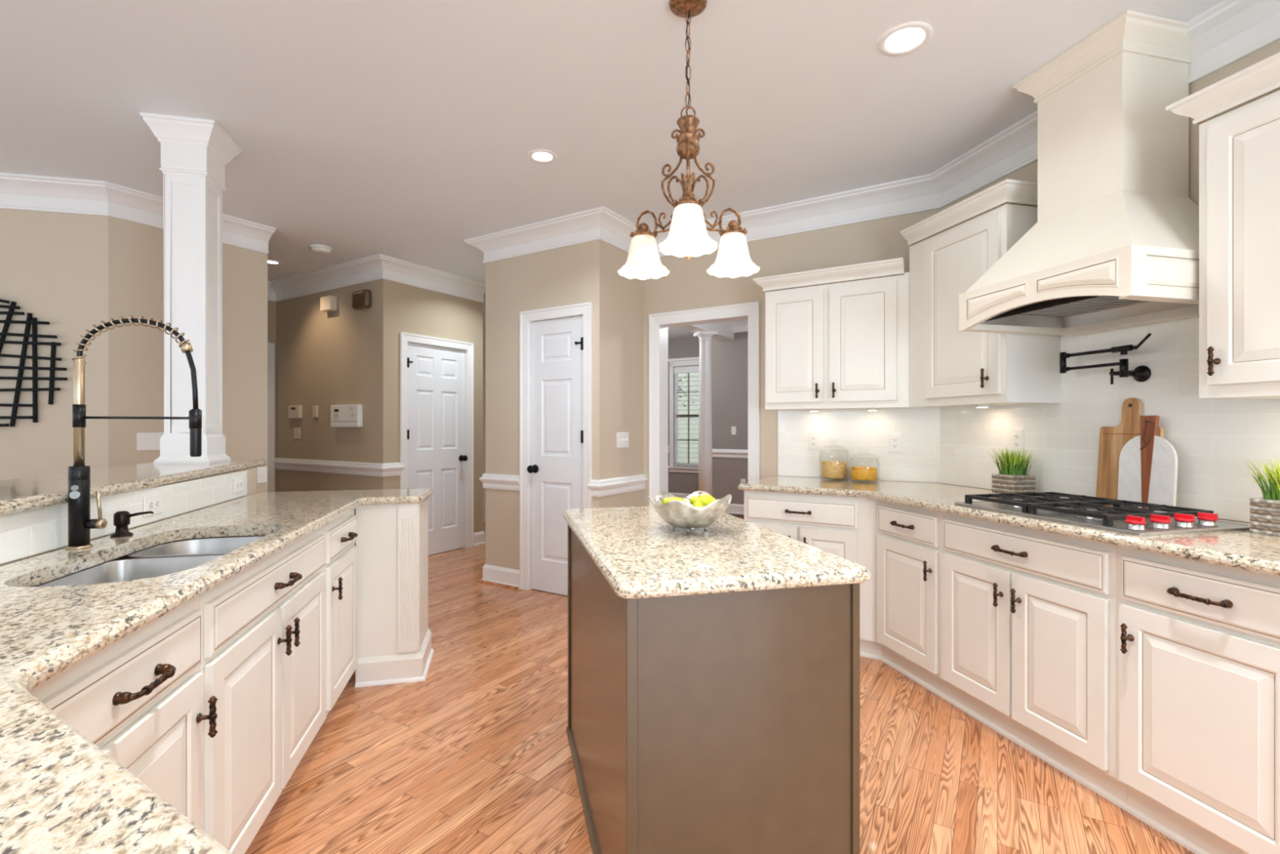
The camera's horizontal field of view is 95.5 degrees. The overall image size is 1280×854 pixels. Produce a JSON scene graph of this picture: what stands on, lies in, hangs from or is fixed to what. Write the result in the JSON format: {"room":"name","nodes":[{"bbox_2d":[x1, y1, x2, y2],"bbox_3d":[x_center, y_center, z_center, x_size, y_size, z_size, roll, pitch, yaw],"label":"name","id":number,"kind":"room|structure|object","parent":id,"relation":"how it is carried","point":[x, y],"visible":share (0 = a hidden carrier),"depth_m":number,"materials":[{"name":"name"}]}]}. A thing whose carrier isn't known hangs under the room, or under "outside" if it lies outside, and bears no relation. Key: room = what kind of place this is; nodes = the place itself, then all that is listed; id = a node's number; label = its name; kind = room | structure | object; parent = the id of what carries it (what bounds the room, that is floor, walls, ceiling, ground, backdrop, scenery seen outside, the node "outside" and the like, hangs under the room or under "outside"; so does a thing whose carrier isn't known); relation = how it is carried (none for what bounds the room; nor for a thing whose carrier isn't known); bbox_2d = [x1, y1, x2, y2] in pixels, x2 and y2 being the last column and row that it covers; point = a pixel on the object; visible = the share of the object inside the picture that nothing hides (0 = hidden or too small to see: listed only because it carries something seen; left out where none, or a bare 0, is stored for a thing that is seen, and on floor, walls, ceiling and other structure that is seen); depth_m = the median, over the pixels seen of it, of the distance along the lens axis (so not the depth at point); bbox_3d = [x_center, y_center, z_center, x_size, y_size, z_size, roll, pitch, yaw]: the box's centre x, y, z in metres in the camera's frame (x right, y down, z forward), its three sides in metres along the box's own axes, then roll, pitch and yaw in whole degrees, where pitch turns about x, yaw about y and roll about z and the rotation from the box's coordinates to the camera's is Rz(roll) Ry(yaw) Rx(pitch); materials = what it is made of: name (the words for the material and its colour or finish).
{"room":"kitchen","nodes":[
{"label":"kitchen","id":0,"kind":"room"},
{"bbox_2d":[0,208,108,479],"bbox_3d":[-4.666,-0.125,3.395,2.698,2.750,0.110,0,0,-13],"label":"wall","id":1,"kind":"structure","parent":0,"point":[54,266],"depth_m":3.59,"materials":[{"name":"beige paint"}]},
{"bbox_2d":[0,298,67,426],"bbox_3d":[-4.026,-0.414,3.469,1.019,0.932,0.032,0,0,-13],"label":"wall art","id":2,"kind":"object","parent":1,"relation":"attached to","point":[29,320],"visible":1,"depth_m":3.53,"materials":[{"name":"black metal"}]},
{"bbox_2d":[0,172,275,253],"bbox_3d":[-4.205,-1.412,3.469,3.416,0.176,0.642,0,0,-25],"label":"trim","id":3,"kind":"structure","parent":1,"relation":"attached to","point":[17,191],"depth_m":3.62,"materials":[{"name":"white paint"}]},
{"bbox_2d":[0,468,256,566],"bbox_3d":[-1.721,0.734,1.707,0.146,1.033,2.723,0,0,-14],"label":"wall","id":4,"kind":"structure","parent":0,"point":[31,532],"depth_m":1.86,"materials":[{"name":"white tile"}]},
{"bbox_2d":[0,458,266,515],"bbox_3d":[-1.915,0.198,1.850,0.492,0.036,3.012,0,0,-16],"label":"bar","id":5,"kind":"object","parent":4,"relation":"on","point":[19,495],"visible":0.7,"depth_m":2.00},
{"bbox_2d":[139,112,242,463],"bbox_3d":[-2.269,-0.660,2.959,0.312,1.679,0.312,0,0,-13],"label":"column","id":6,"kind":"structure","parent":5,"relation":"on","point":[195,153],"depth_m":2.88,"materials":[{"name":"white paint"}]},
{"bbox_2d":[143,493,162,516],"bbox_3d":[-1.735,0.277,2.074,0.008,0.072,0.116,0,0,-15],"label":"power outlet","id":7,"kind":"object","parent":4,"relation":"attached to","point":[153,503],"visible":1,"depth_m":2.07,"materials":[{"name":"white plastic"}]},
{"bbox_2d":[148,500,154,510],"bbox_3d":[-1.727,0.277,2.056,0.003,0.033,0.033,0,0,-15],"label":"socket","id":8,"kind":"object","parent":7,"relation":"attached to","point":[151,503],"depth_m":2.06,"materials":[{"name":"white plastic"}]},
{"bbox_2d":[154,499,159,508],"bbox_3d":[-1.737,0.277,2.094,0.003,0.033,0.033,0,0,-15],"label":"socket","id":9,"kind":"object","parent":7,"relation":"attached to","point":[157,502],"depth_m":2.09,"materials":[{"name":"white plastic"}]},
{"bbox_2d":[233,476,244,493],"bbox_3d":[-1.923,0.277,2.790,0.008,0.072,0.116,0,0,-15],"label":"power outlet","id":10,"kind":"object","parent":4,"relation":"attached to","point":[238,482],"visible":1,"depth_m":2.78,"materials":[{"name":"white plastic"}]},
{"bbox_2d":[108,216,267,535],"bbox_3d":[-3.147,-0.125,4.085,0.120,2.750,0.936,0,0,32],"label":"wall","id":11,"kind":"structure","parent":0,"point":[135,250],"depth_m":3.86,"materials":[{"name":"beige paint"}]},
{"bbox_2d":[136,432,163,450],"bbox_3d":[-3.218,0.095,3.839,0.016,0.116,0.162,0,0,32],"label":"light switch","id":12,"kind":"object","parent":11,"relation":"attached to","point":[144,441],"visible":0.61,"depth_m":3.82,"materials":[{"name":"white plastic"}]},
{"bbox_2d":[257,466,266,483],"bbox_3d":[-2.865,0.365,4.414,0.016,0.120,0.070,0,0,32],"label":"light switch","id":13,"kind":"object","parent":11,"relation":"attached to","point":[261,471],"visible":1,"depth_m":4.41,"materials":[{"name":"white plastic"}]},
{"bbox_2d":[267,300,275,491],"bbox_3d":[-4.166,-0.125,5.747,0.100,2.750,1.028,0,0,32],"label":"wall","id":14,"kind":"structure","parent":0,"point":[271,304],"depth_m":6.15,"materials":[{"name":"beige paint"}]},
{"bbox_2d":[267,342,274,492],"bbox_3d":[-4.093,0.183,5.751,0.022,2.134,0.900,0,0,31],"label":"door frame","id":15,"kind":"structure","parent":14,"relation":"attached to","point":[270,345],"depth_m":6.09,"materials":[{"name":"white paint"}]},
{"bbox_2d":[275,279,382,545],"bbox_3d":[-3.049,-0.125,5.722,1.829,2.750,0.100,0,0,32],"label":"wall","id":16,"kind":"structure","parent":0,"point":[324,359],"depth_m":5.66,"materials":[{"name":"beige paint"}]},
{"bbox_2d":[288,404,302,418],"bbox_3d":[-3.516,-0.154,5.928,0.210,0.132,0.038,0,0,32],"label":"keypad","id":17,"kind":"object","parent":16,"relation":"attached to","point":[294,411],"visible":1,"depth_m":5.90,"materials":[{"name":"beige plastic"}]},
{"bbox_2d":[293,427,300,439],"bbox_3d":[-3.500,0.064,5.931,0.116,0.116,0.016,0,0,32],"label":"light switch","id":18,"kind":"object","parent":16,"relation":"attached to","point":[296,430],"visible":1,"depth_m":5.93,"materials":[{"name":"beige plastic"}]},
{"bbox_2d":[312,405,318,417],"bbox_3d":[-3.207,-0.152,5.747,0.080,0.116,0.022,0,0,32],"label":"sensor","id":19,"kind":"object","parent":16,"relation":"attached to","point":[315,408],"visible":1,"depth_m":5.73,"materials":[{"name":"beige plastic"}]},
{"bbox_2d":[320,295,337,312],"bbox_3d":[-2.992,-1.182,5.587,0.170,0.136,0.070,0,0,32],"label":"sensor","id":20,"kind":"object","parent":16,"relation":"attached to","point":[329,303],"visible":1,"depth_m":5.55,"materials":[{"name":"beige plastic"}]},
{"bbox_2d":[273,457,404,476],"bbox_3d":[-3.019,0.385,5.739,1.863,0.118,0.227,0,0,32],"label":"chair rail","id":21,"kind":"object","parent":16,"relation":"attached to","point":[378,469],"visible":1,"depth_m":5.50,"materials":[{"name":"white paint"}]},
{"bbox_2d":[330,404,362,426],"bbox_3d":[-2.753,-0.103,5.451,0.444,0.210,0.052,0,0,32],"label":"panel","id":22,"kind":"object","parent":16,"relation":"attached to","point":[341,415],"visible":1,"depth_m":5.41,"materials":[{"name":"white plastic"}]},
{"bbox_2d":[348,406,355,417],"bbox_3d":[-2.660,-0.138,5.364,0.094,0.094,0.002,0,0,31],"label":"speaker grille","id":23,"kind":"object","parent":22,"relation":"attached to","point":[353,411],"depth_m":5.36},
{"bbox_2d":[351,288,371,310],"bbox_3d":[-2.541,-1.162,5.310,0.230,0.170,0.070,0,0,32],"label":"door chime","id":24,"kind":"object","parent":16,"relation":"attached to","point":[361,300],"visible":1,"depth_m":5.26,"materials":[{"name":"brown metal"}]},
{"bbox_2d":[267,253,485,302],"bbox_3d":[-2.982,-1.412,5.600,2.835,0.176,1.156,0,0,-1],"label":"trim","id":25,"kind":"structure","parent":16,"relation":"attached to","point":[379,266],"depth_m":5.58,"materials":[{"name":"white paint"}]},
{"bbox_2d":[382,279,482,533],"bbox_3d":[-2.038,-0.125,5.736,0.120,2.750,1.182,0,0,32],"label":"wall","id":26,"kind":"structure","parent":0,"point":[407,308],"depth_m":5.51,"materials":[{"name":"beige paint"}]},
{"bbox_2d":[400,332,473,555],"bbox_3d":[-2.000,0.189,5.728,0.152,2.122,0.867,0,0,32],"label":"door","id":27,"kind":"structure","parent":26,"relation":"in","point":[437,388],"depth_m":5.75,"materials":[{"name":"white paint"}]},
{"bbox_2d":[482,311,485,523],"bbox_3d":[-1.171,-0.125,7.117,2.550,2.750,0.100,0,0,32],"label":"wall","id":28,"kind":"structure","parent":0,"point":[483,313],"depth_m":7.59,"materials":[{"name":"beige paint"}]},
{"bbox_2d":[485,240,599,569],"bbox_3d":[-0.742,-0.125,4.453,1.132,2.750,0.100,0,0,32],"label":"wall","id":29,"kind":"structure","parent":0,"point":[569,275],"depth_m":4.55,"materials":[{"name":"beige paint"}]},
{"bbox_2d":[477,578,518,589],"bbox_3d":[-0.840,1.240,5.043,0.430,0.019,1.087,0,0,32],"label":"trim","id":30,"kind":"structure","parent":29,"relation":"attached to","point":[481,580],"depth_m":4.58,"materials":[{"name":"brown wood"}]},
{"bbox_2d":[519,302,591,595],"bbox_3d":[-0.618,0.181,4.347,0.676,2.137,0.152,0,0,32],"label":"door","id":31,"kind":"structure","parent":29,"relation":"in","point":[555,372],"depth_m":4.37,"materials":[{"name":"white paint"}]},
{"bbox_2d":[0,0,1223,338],"bbox_3d":[-0.864,-1.540,4.266,10.700,0.080,14.300,0,0,-13],"label":"ceiling","id":32,"kind":"structure","parent":0,"point":[403,130],"depth_m":2.63,"materials":[{"name":"white paint"}]},
{"bbox_2d":[267,259,280,264],"bbox_3d":[-3.348,-1.497,5.286,0.148,0.006,0.148,0,0,-13],"label":"recessed light","id":33,"kind":"object","parent":32,"relation":"in","point":[269,261],"visible":0.71,"depth_m":5.29,"materials":[{"name":"white paint"}]},
{"bbox_2d":[309,244,332,254],"bbox_3d":[-2.666,-1.478,4.858,0.170,0.044,0.170,0,0,-13],"label":"smoke detector","id":34,"kind":"object","parent":32,"relation":"attached to","point":[316,248],"visible":1,"depth_m":4.81,"materials":[{"name":"white plastic"}]},
{"bbox_2d":[527,149,557,163],"bbox_3d":[-0.540,-1.497,3.221,0.164,0.006,0.164,0,0,-13],"label":"recessed light","id":35,"kind":"object","parent":32,"relation":"in","point":[540,156],"visible":1,"depth_m":3.22,"materials":[{"name":"white paint"}]},
{"bbox_2d":[617,0,759,279],"bbox_3d":[0.166,-1.034,2.003,0.524,0.932,0.478,0,0,5],"label":"chandelier","id":36,"kind":"object","parent":32,"relation":"hanging from","point":[688,237],"visible":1,"depth_m":2.07,"materials":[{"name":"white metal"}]},
{"bbox_2d":[877,22,933,56],"bbox_3d":[1.025,-1.497,2.250,0.196,0.006,0.196,0,0,-13],"label":"recessed light","id":37,"kind":"object","parent":32,"relation":"in","point":[905,38],"visible":1,"depth_m":2.24,"materials":[{"name":"white paint"}]},
{"bbox_2d":[599,240,643,507],"bbox_3d":[-0.172,-0.125,4.396,0.100,2.750,0.600,0,0,32],"label":"wall","id":38,"kind":"structure","parent":0,"point":[620,297],"depth_m":4.33,"materials":[{"name":"beige paint"}]},
{"bbox_2d":[586,474,647,497],"bbox_3d":[-0.159,0.434,4.368,0.116,0.118,0.634,0,0,32],"label":"chair rail","id":39,"kind":"object","parent":38,"relation":"attached to","point":[603,487],"visible":1,"depth_m":4.27,"materials":[{"name":"white paint"}]},
{"bbox_2d":[616,431,628,448],"bbox_3d":[-0.125,0.098,4.361,0.016,0.116,0.162,0,0,32],"label":"light switch","id":40,"kind":"object","parent":38,"relation":"attached to","point":[622,438],"visible":1,"depth_m":4.36,"materials":[{"name":"white plastic"}]},
{"bbox_2d":[667,336,699,493],"bbox_3d":[0.999,-0.125,9.645,2.200,2.750,0.120,0,0,32],"label":"wall","id":41,"kind":"structure","parent":0,"point":[683,347],"depth_m":9.77,"materials":[{"name":"grey paint"}]},
{"bbox_2d":[669,492,690,497],"bbox_3d":[0.747,1.180,9.713,1.700,0.140,0.028,0,0,32],"label":"baseboard","id":42,"kind":"structure","parent":41,"relation":"attached to","point":[678,495],"depth_m":9.76,"materials":[{"name":"white paint"}]},
{"bbox_2d":[667,356,699,473],"bbox_3d":[0.879,-0.195,9.669,0.920,1.910,0.145,0,0,32],"label":"window","id":43,"kind":"structure","parent":41,"relation":"attached to","point":[687,362],"depth_m":9.83,"materials":[{"name":"white paint"}]},
{"bbox_2d":[674,366,698,466],"bbox_3d":[0.869,-0.175,9.653,0.660,1.640,0.056,0,0,32],"label":"window blinds","id":44,"kind":"object","parent":41,"relation":"attached to","point":[691,369],"visible":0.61,"depth_m":9.69,"materials":[{"name":"white paint"}]},
{"bbox_2d":[244,515,1195,853],"bbox_3d":[-0.864,1.280,4.266,10.700,0.060,14.300,0,0,-13],"label":"floor","id":45,"kind":"structure","parent":0,"point":[473,756],"depth_m":2.10,"materials":[{"name":"brown wood"}]},
{"bbox_2d":[28,595,217,830],"bbox_3d":[-1.181,0.813,1.032,0.562,0.874,0.586,0,0,-13],"label":"base cabinet","id":46,"kind":"object","parent":45,"relation":"on","point":[139,699],"visible":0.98,"depth_m":1.15,"materials":[{"name":"beige paint"}]},
{"bbox_2d":[200,526,326,853],"bbox_3d":[-1.362,0.813,1.790,0.562,0.874,0.970,0,0,-13],"label":"base cabinet","id":47,"kind":"object","parent":45,"relation":"on","point":[264,627],"visible":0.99,"depth_m":1.68,"materials":[{"name":"beige paint"}]},
{"bbox_2d":[322,509,357,715],"bbox_3d":[-1.534,0.813,2.513,0.562,0.874,0.514,0,0,-13],"label":"base cabinet","id":48,"kind":"object","parent":45,"relation":"on","point":[340,567],"visible":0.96,"depth_m":2.50,"materials":[{"name":"beige paint"}]},
{"bbox_2d":[355,498,434,687],"bbox_3d":[-1.258,0.813,3.015,0.321,0.874,0.385,0,0,-13],"label":"base cabinet","id":49,"kind":"object","parent":45,"relation":"on","point":[394,637],"visible":0.95,"depth_m":2.85,"materials":[{"name":"beige paint"}]},
{"bbox_2d":[693,330,717,496],"bbox_3d":[0.853,0.010,7.585,0.244,2.480,0.244,0,0,-13],"label":"round column","id":50,"kind":"structure","parent":45,"relation":"on","point":[705,442],"depth_m":7.51,"materials":[{"name":"white paint"}]},
{"bbox_2d":[675,320,733,340],"bbox_3d":[0.686,-1.365,7.361,0.220,0.270,2.060,0,0,32],"label":"beam","id":51,"kind":"structure","parent":50,"relation":"on","point":[725,330],"depth_m":7.76,"materials":[{"name":"white paint"}]},
{"bbox_2d":[566,524,859,853],"bbox_3d":[0.117,0.813,1.911,0.595,0.874,1.144,0,0,-13],"label":"base cabinet","id":52,"kind":"object","parent":45,"relation":"on","point":[722,722],"visible":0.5,"depth_m":1.37,"materials":[{"name":"brown paint"}]},
{"bbox_2d":[563,506,871,599],"bbox_3d":[0.122,0.357,1.908,0.633,0.036,1.205,0,0,-13],"label":"countertop","id":53,"kind":"structure","parent":52,"relation":"on","point":[639,554],"depth_m":1.50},
{"bbox_2d":[648,490,732,533],"bbox_3d":[0.163,0.281,1.902,0.276,0.116,0.265,0,0,-13],"label":"fruit bowl","id":54,"kind":"object","parent":53,"relation":"on","point":[678,513],"visible":0.94,"depth_m":1.81,"materials":[{"name":"silver metal"}]},
{"bbox_2d":[658,497,686,505],"bbox_3d":[0.113,0.257,1.868,0.066,0.072,0.097,0,0,33],"label":"pear","id":55,"kind":"object","parent":54,"relation":"in","point":[665,500],"visible":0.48,"depth_m":1.86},
{"bbox_2d":[692,492,704,507],"bbox_3d":[0.185,0.255,1.853,0.053,0.090,0.054,0,0,19],"label":"pear","id":56,"kind":"object","parent":54,"relation":"in","point":[698,502],"visible":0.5,"depth_m":1.85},
{"bbox_2d":[684,494,715,506],"bbox_3d":[0.207,0.258,1.925,0.102,0.066,0.066,0,0,-38],"label":"pear","id":57,"kind":"object","parent":54,"relation":"in","point":[707,500],"visible":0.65,"depth_m":1.92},
{"bbox_2d":[743,489,881,655],"bbox_3d":[1.205,0.813,3.480,1.001,0.874,0.715,0,0,32],"label":"base cabinet","id":58,"kind":"object","parent":45,"relation":"on","point":[843,526],"visible":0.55,"depth_m":3.19,"materials":[{"name":"beige paint"}]},
{"bbox_2d":[737,475,1279,577],"bbox_3d":[1.456,0.357,2.417,1.204,0.036,3.426,0,0,-13],"label":"countertop","id":59,"kind":"structure","parent":58,"relation":"on","point":[1244,549],"depth_m":2.06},
{"bbox_2d":[819,444,848,479],"bbox_3d":[1.249,0.211,3.746,0.182,0.255,0.182,0,0,-13],"label":"glass jar","id":60,"kind":"object","parent":59,"relation":"on","point":[837,445],"visible":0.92,"depth_m":3.73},
{"bbox_2d":[820,460,847,479],"bbox_3d":[1.248,0.273,3.744,0.159,0.113,0.158,0,0,-27],"label":"shells","id":61,"kind":"object","parent":60,"relation":"in","point":[833,469],"visible":1,"depth_m":3.69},
{"bbox_2d":[848,454,879,482],"bbox_3d":[1.395,0.234,3.621,0.182,0.209,0.182,0,0,-13],"label":"glass jar","id":62,"kind":"object","parent":59,"relation":"on","point":[873,455],"visible":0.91,"depth_m":3.61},
{"bbox_2d":[850,466,877,480],"bbox_3d":[1.395,0.286,3.620,0.156,0.085,0.154,0,0,-30],"label":"pasta","id":63,"kind":"object","parent":62,"relation":"in","point":[861,473],"visible":1,"depth_m":3.56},
{"bbox_2d":[989,446,1036,496],"bbox_3d":[1.841,0.216,2.865,0.214,0.244,0.208,0,0,-6],"label":"potted grass","id":64,"kind":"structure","parent":59,"relation":"on","point":[1012,477],"depth_m":2.83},
{"bbox_2d":[955,491,1249,536],"bbox_3d":[1.716,0.314,2.234,0.520,0.050,0.756,0,0,-13],"label":"gas cooktop","id":65,"kind":"object","parent":59,"relation":"in","point":[1125,517],"visible":1,"depth_m":2.07,"materials":[{"name":"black metal"}]},
{"bbox_2d":[1096,397,1164,506],"bbox_3d":[2.042,0.109,2.427,0.053,0.462,0.242,0,0,-13],"label":"wooden cutting board","id":66,"kind":"object","parent":59,"relation":"on","point":[1112,439],"visible":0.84,"depth_m":2.47,"materials":[{"name":"brown wood"}]},
{"bbox_2d":[1117,415,1177,512],"bbox_3d":[2.029,0.147,2.326,0.041,0.385,0.208,0,0,-13],"label":"marble cutting board","id":67,"kind":"object","parent":59,"relation":"on","point":[1148,470],"visible":0.88,"depth_m":2.31,"materials":[{"name":"white stone"}]},
{"bbox_2d":[1244,457,1279,536],"bbox_3d":[2.044,0.213,1.827,0.213,0.251,0.205,0,0,-21],"label":"potted grass","id":68,"kind":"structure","parent":59,"relation":"on","point":[1264,515],"depth_m":1.84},
{"bbox_2d":[876,499,951,697],"bbox_3d":[1.566,0.813,3.071,0.705,0.874,0.754,0,0,-13],"label":"base cabinet","id":69,"kind":"object","parent":45,"relation":"on","point":[909,539],"visible":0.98,"depth_m":2.82,"materials":[{"name":"beige paint"}]},
{"bbox_2d":[942,511,1127,803],"bbox_3d":[1.742,0.813,2.330,0.705,0.874,0.766,0,0,-13],"label":"base cabinet","id":70,"kind":"object","parent":45,"relation":"on","point":[1029,615],"visible":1,"depth_m":2.15,"materials":[{"name":"beige paint"}]},
{"bbox_2d":[859,651,1209,853],"bbox_3d":[1.451,1.240,2.226,0.446,0.019,3.030,0,0,-24],"label":"trim","id":71,"kind":"structure","parent":45,"relation":"on","point":[1159,827],"depth_m":2.12,"materials":[{"name":"beige paint"}]},
{"bbox_2d":[1116,545,1279,853],"bbox_3d":[1.889,0.813,1.717,0.705,0.874,0.493,0,0,-13],"label":"base cabinet","id":72,"kind":"object","parent":45,"relation":"on","point":[1198,642],"visible":1,"depth_m":1.65,"materials":[{"name":"beige paint"}]},
{"bbox_3d":[-0.757,0.813,0.350,1.070,0.874,0.933,0,0,-13],"label":"base cabinet","id":73,"kind":"object","parent":45,"relation":"on","visible":0},
{"bbox_2d":[0,488,433,853],"bbox_3d":[-1.022,0.357,1.492,1.174,0.036,3.460,0,0,-13],"label":"countertop","id":74,"kind":"structure","parent":73,"relation":"on","point":[60,793],"depth_m":0.91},
{"bbox_2d":[110,511,154,537],"bbox_3d":[-1.584,0.300,1.817,0.117,0.077,0.054,0,0,-7],"label":"soap dispenser","id":75,"kind":"object","parent":74,"relation":"on","point":[122,519],"visible":1,"depth_m":1.80,"materials":[{"name":"brown metal"}]},
{"bbox_2d":[65,315,201,550],"bbox_3d":[-1.418,0.013,1.629,0.368,0.653,0.063,0,0,0],"label":"kitchen faucet","id":76,"kind":"object","parent":74,"relation":"on","point":[80,523],"visible":1,"depth_m":1.63,"materials":[{"name":"black metal"}]},
{"bbox_2d":[33,535,265,586],"bbox_3d":[-1.305,0.473,1.624,0.371,0.191,0.791,0,0,-13],"label":"double sink","id":77,"kind":"object","parent":74,"relation":"in","point":[172,557],"visible":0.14,"depth_m":1.69,"materials":[{"name":"silver metal"}]},
{"bbox_2d":[711,331,747,516],"bbox_3d":[2.589,-0.125,7.458,3.800,2.750,0.100,0,0,32],"label":"wall","id":78,"kind":"structure","parent":0,"point":[729,357],"depth_m":8.20,"materials":[{"name":"grey paint"}]},
{"bbox_2d":[712,448,747,457],"bbox_3d":[2.469,0.374,7.454,3.600,0.118,0.034,0,0,32],"label":"chair rail","id":79,"kind":"object","parent":78,"relation":"attached to","point":[728,453],"depth_m":8.19,"materials":[{"name":"white paint"}]},
{"bbox_2d":[724,503,743,515],"bbox_3d":[2.471,1.150,7.456,3.600,0.140,0.028,0,0,32],"label":"baseboard","id":80,"kind":"structure","parent":78,"relation":"attached to","point":[734,508],"depth_m":8.15,"materials":[{"name":"white paint"}]},
{"bbox_2d":[731,319,747,333],"bbox_3d":[2.447,-1.412,7.418,3.600,0.176,0.118,0,0,32],"label":"trim","id":81,"kind":"structure","parent":78,"relation":"attached to","point":[740,326],"depth_m":8.10,"materials":[{"name":"white paint"}]},
{"bbox_2d":[643,208,941,506],"bbox_3d":[0.951,-0.125,4.117,2.106,2.750,0.120,0,0,32],"label":"wall","id":82,"kind":"structure","parent":0,"point":[687,285],"depth_m":3.92,"materials":[{"name":"beige paint"}]},
{"bbox_2d":[648,301,759,506],"bbox_3d":[0.495,0.182,4.406,0.902,2.135,0.155,0,0,32],"label":"door frame","id":83,"kind":"structure","parent":82,"relation":"attached to","point":[659,323],"depth_m":4.54,"materials":[{"name":"white paint"}]},
{"bbox_2d":[808,432,819,449],"bbox_3d":[1.168,0.094,3.908,0.072,0.116,0.008,0,0,32],"label":"power outlet","id":84,"kind":"object","parent":82,"relation":"attached to","point":[813,437],"visible":1,"depth_m":3.90,"materials":[{"name":"white plastic"}]},
{"bbox_2d":[752,257,931,410],"bbox_3d":[1.274,-0.536,3.638,1.050,0.844,0.373,0,0,32],"label":"upper cabinet","id":85,"kind":"object","parent":82,"relation":"attached to","point":[837,338],"visible":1,"depth_m":3.51,"materials":[{"name":"beige paint"}]},
{"bbox_2d":[888,433,901,452],"bbox_3d":[1.599,0.100,3.643,0.072,0.116,0.008,0,0,32],"label":"power outlet","id":86,"kind":"object","parent":82,"relation":"attached to","point":[895,439],"visible":1,"depth_m":3.64,"materials":[{"name":"white plastic"}]},
{"bbox_2d":[991,473,1035,496],"bbox_3d":[1.845,0.286,2.875,0.137,0.104,0.137,0,0,-13],"label":"pot","id":87,"kind":"object","parent":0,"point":[1001,482],"depth_m":2.82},
{"bbox_2d":[940,40,1279,523],"bbox_3d":[2.533,-0.125,0.760,0.120,2.750,5.703,0,0,-13],"label":"wall","id":88,"kind":"structure","parent":0,"point":[1213,440],"depth_m":2.40,"materials":[{"name":"white tile"}]},
{"bbox_2d":[463,111,1037,263],"bbox_3d":[0.651,-1.412,4.175,4.048,0.176,1.364,0,0,32],"label":"trim","id":89,"kind":"structure","parent":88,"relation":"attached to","point":[1015,148],"depth_m":3.81,"materials":[{"name":"white paint"}]},
{"bbox_2d":[900,178,1060,408],"bbox_3d":[1.735,-0.614,3.066,0.378,1.000,0.840,0,0,-13],"label":"upper cabinet","id":90,"kind":"object","parent":88,"relation":"attached to","point":[953,247],"visible":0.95,"depth_m":2.88,"materials":[{"name":"beige paint"}]},
{"bbox_2d":[974,404,989,408],"bbox_3d":[1.799,-0.107,3.061,0.068,0.012,0.068,0,0,-13],"label":"puck light","id":91,"kind":"object","parent":90,"relation":"attached to","point":[976,406],"visible":1,"depth_m":3.04,"materials":[{"name":"white plastic"}]},
{"bbox_2d":[1011,428,1023,451],"bbox_3d":[1.936,0.068,2.986,0.008,0.116,0.072,0,0,-13],"label":"power outlet","id":92,"kind":"object","parent":88,"relation":"attached to","point":[1017,434],"visible":0.91,"depth_m":2.98,"materials":[{"name":"white plastic"}]},
{"bbox_2d":[959,9,1199,336],"bbox_3d":[1.797,-0.959,2.321,0.587,1.081,0.746,0,0,-13],"label":"range hood","id":93,"kind":"object","parent":88,"relation":"attached to","point":[1113,244],"visible":0.97,"depth_m":2.22,"materials":[{"name":"beige paint"}]},
{"bbox_2d":[1059,333,1151,384],"bbox_3d":[2.003,-0.274,2.476,0.114,0.192,0.378,0,0,-13],"label":"pot filler","id":94,"kind":"object","parent":88,"relation":"attached to","point":[1141,373],"visible":1,"depth_m":2.40,"materials":[{"name":"black metal"}]},
{"bbox_2d":[1165,52,1279,399],"bbox_3d":[2.104,-0.595,1.518,0.378,0.999,1.060,0,0,-13],"label":"upper cabinet","id":95,"kind":"object","parent":88,"relation":"attached to","point":[1237,116],"visible":1,"depth_m":1.83,"materials":[{"name":"beige paint"}]},
{"bbox_2d":[1186,0,1279,84],"bbox_3d":[2.567,-1.412,0.145,0.118,0.176,4.290,0,0,-13],"label":"trim","id":96,"kind":"structure","parent":88,"relation":"attached to","point":[1230,31],"depth_m":2.09,"materials":[{"name":"white paint"}]},
{"bbox_2d":[1249,497,1279,536],"bbox_3d":[2.044,0.284,1.824,0.141,0.109,0.141,0,0,-13],"label":"pot","id":97,"kind":"object","parent":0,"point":[1264,515],"depth_m":1.84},
{"bbox_3d":[-2.240,-0.125,6.553,0.933,2.750,0.933,0,0,-13],"label":"wall","id":98,"kind":"structure","parent":0,"visible":0},
{"bbox_2d":[473,530,485,546],"bbox_3d":[-1.916,1.180,6.289,0.548,0.140,0.168,0,0,32],"label":"baseboard","id":99,"kind":"structure","parent":98,"relation":"attached to","point":[478,537],"depth_m":6.14,"materials":[{"name":"white paint"}]},
{"bbox_3d":[-0.715,-0.125,5.578,1.446,2.750,1.446,0,0,-13],"label":"wall","id":100,"kind":"structure","parent":0,"visible":0},
{"bbox_2d":[479,473,519,490],"bbox_3d":[-0.887,0.434,4.960,0.422,0.118,0.879,0,0,32],"label":"chair rail","id":101,"kind":"object","parent":100,"relation":"attached to","point":[504,482],"visible":0.59,"depth_m":4.59,"materials":[{"name":"white paint"}]},
{"bbox_2d":[481,564,519,589],"bbox_3d":[-0.778,1.180,5.131,0.416,0.140,1.273,0,0,32],"label":"baseboard","id":102,"kind":"structure","parent":100,"relation":"attached to","point":[505,575],"depth_m":4.60,"materials":[{"name":"white paint"}]},
{"label":"outside","id":103,"kind":"structure","parent":0,"visible":0},
{"bbox_3d":[2.766,1.875,27.184,42.000,0.050,28.400,0,0,-13],"label":"ground","id":104,"kind":"structure","parent":103,"visible":0},
{"bbox_2d":[678,372,698,463],"bbox_3d":[3.208,-0.400,19.732,10.000,4.500,4.020,0,0,32],"label":"neighbor house","id":105,"kind":"structure","parent":104,"relation":"on","point":[693,421],"depth_m":18.40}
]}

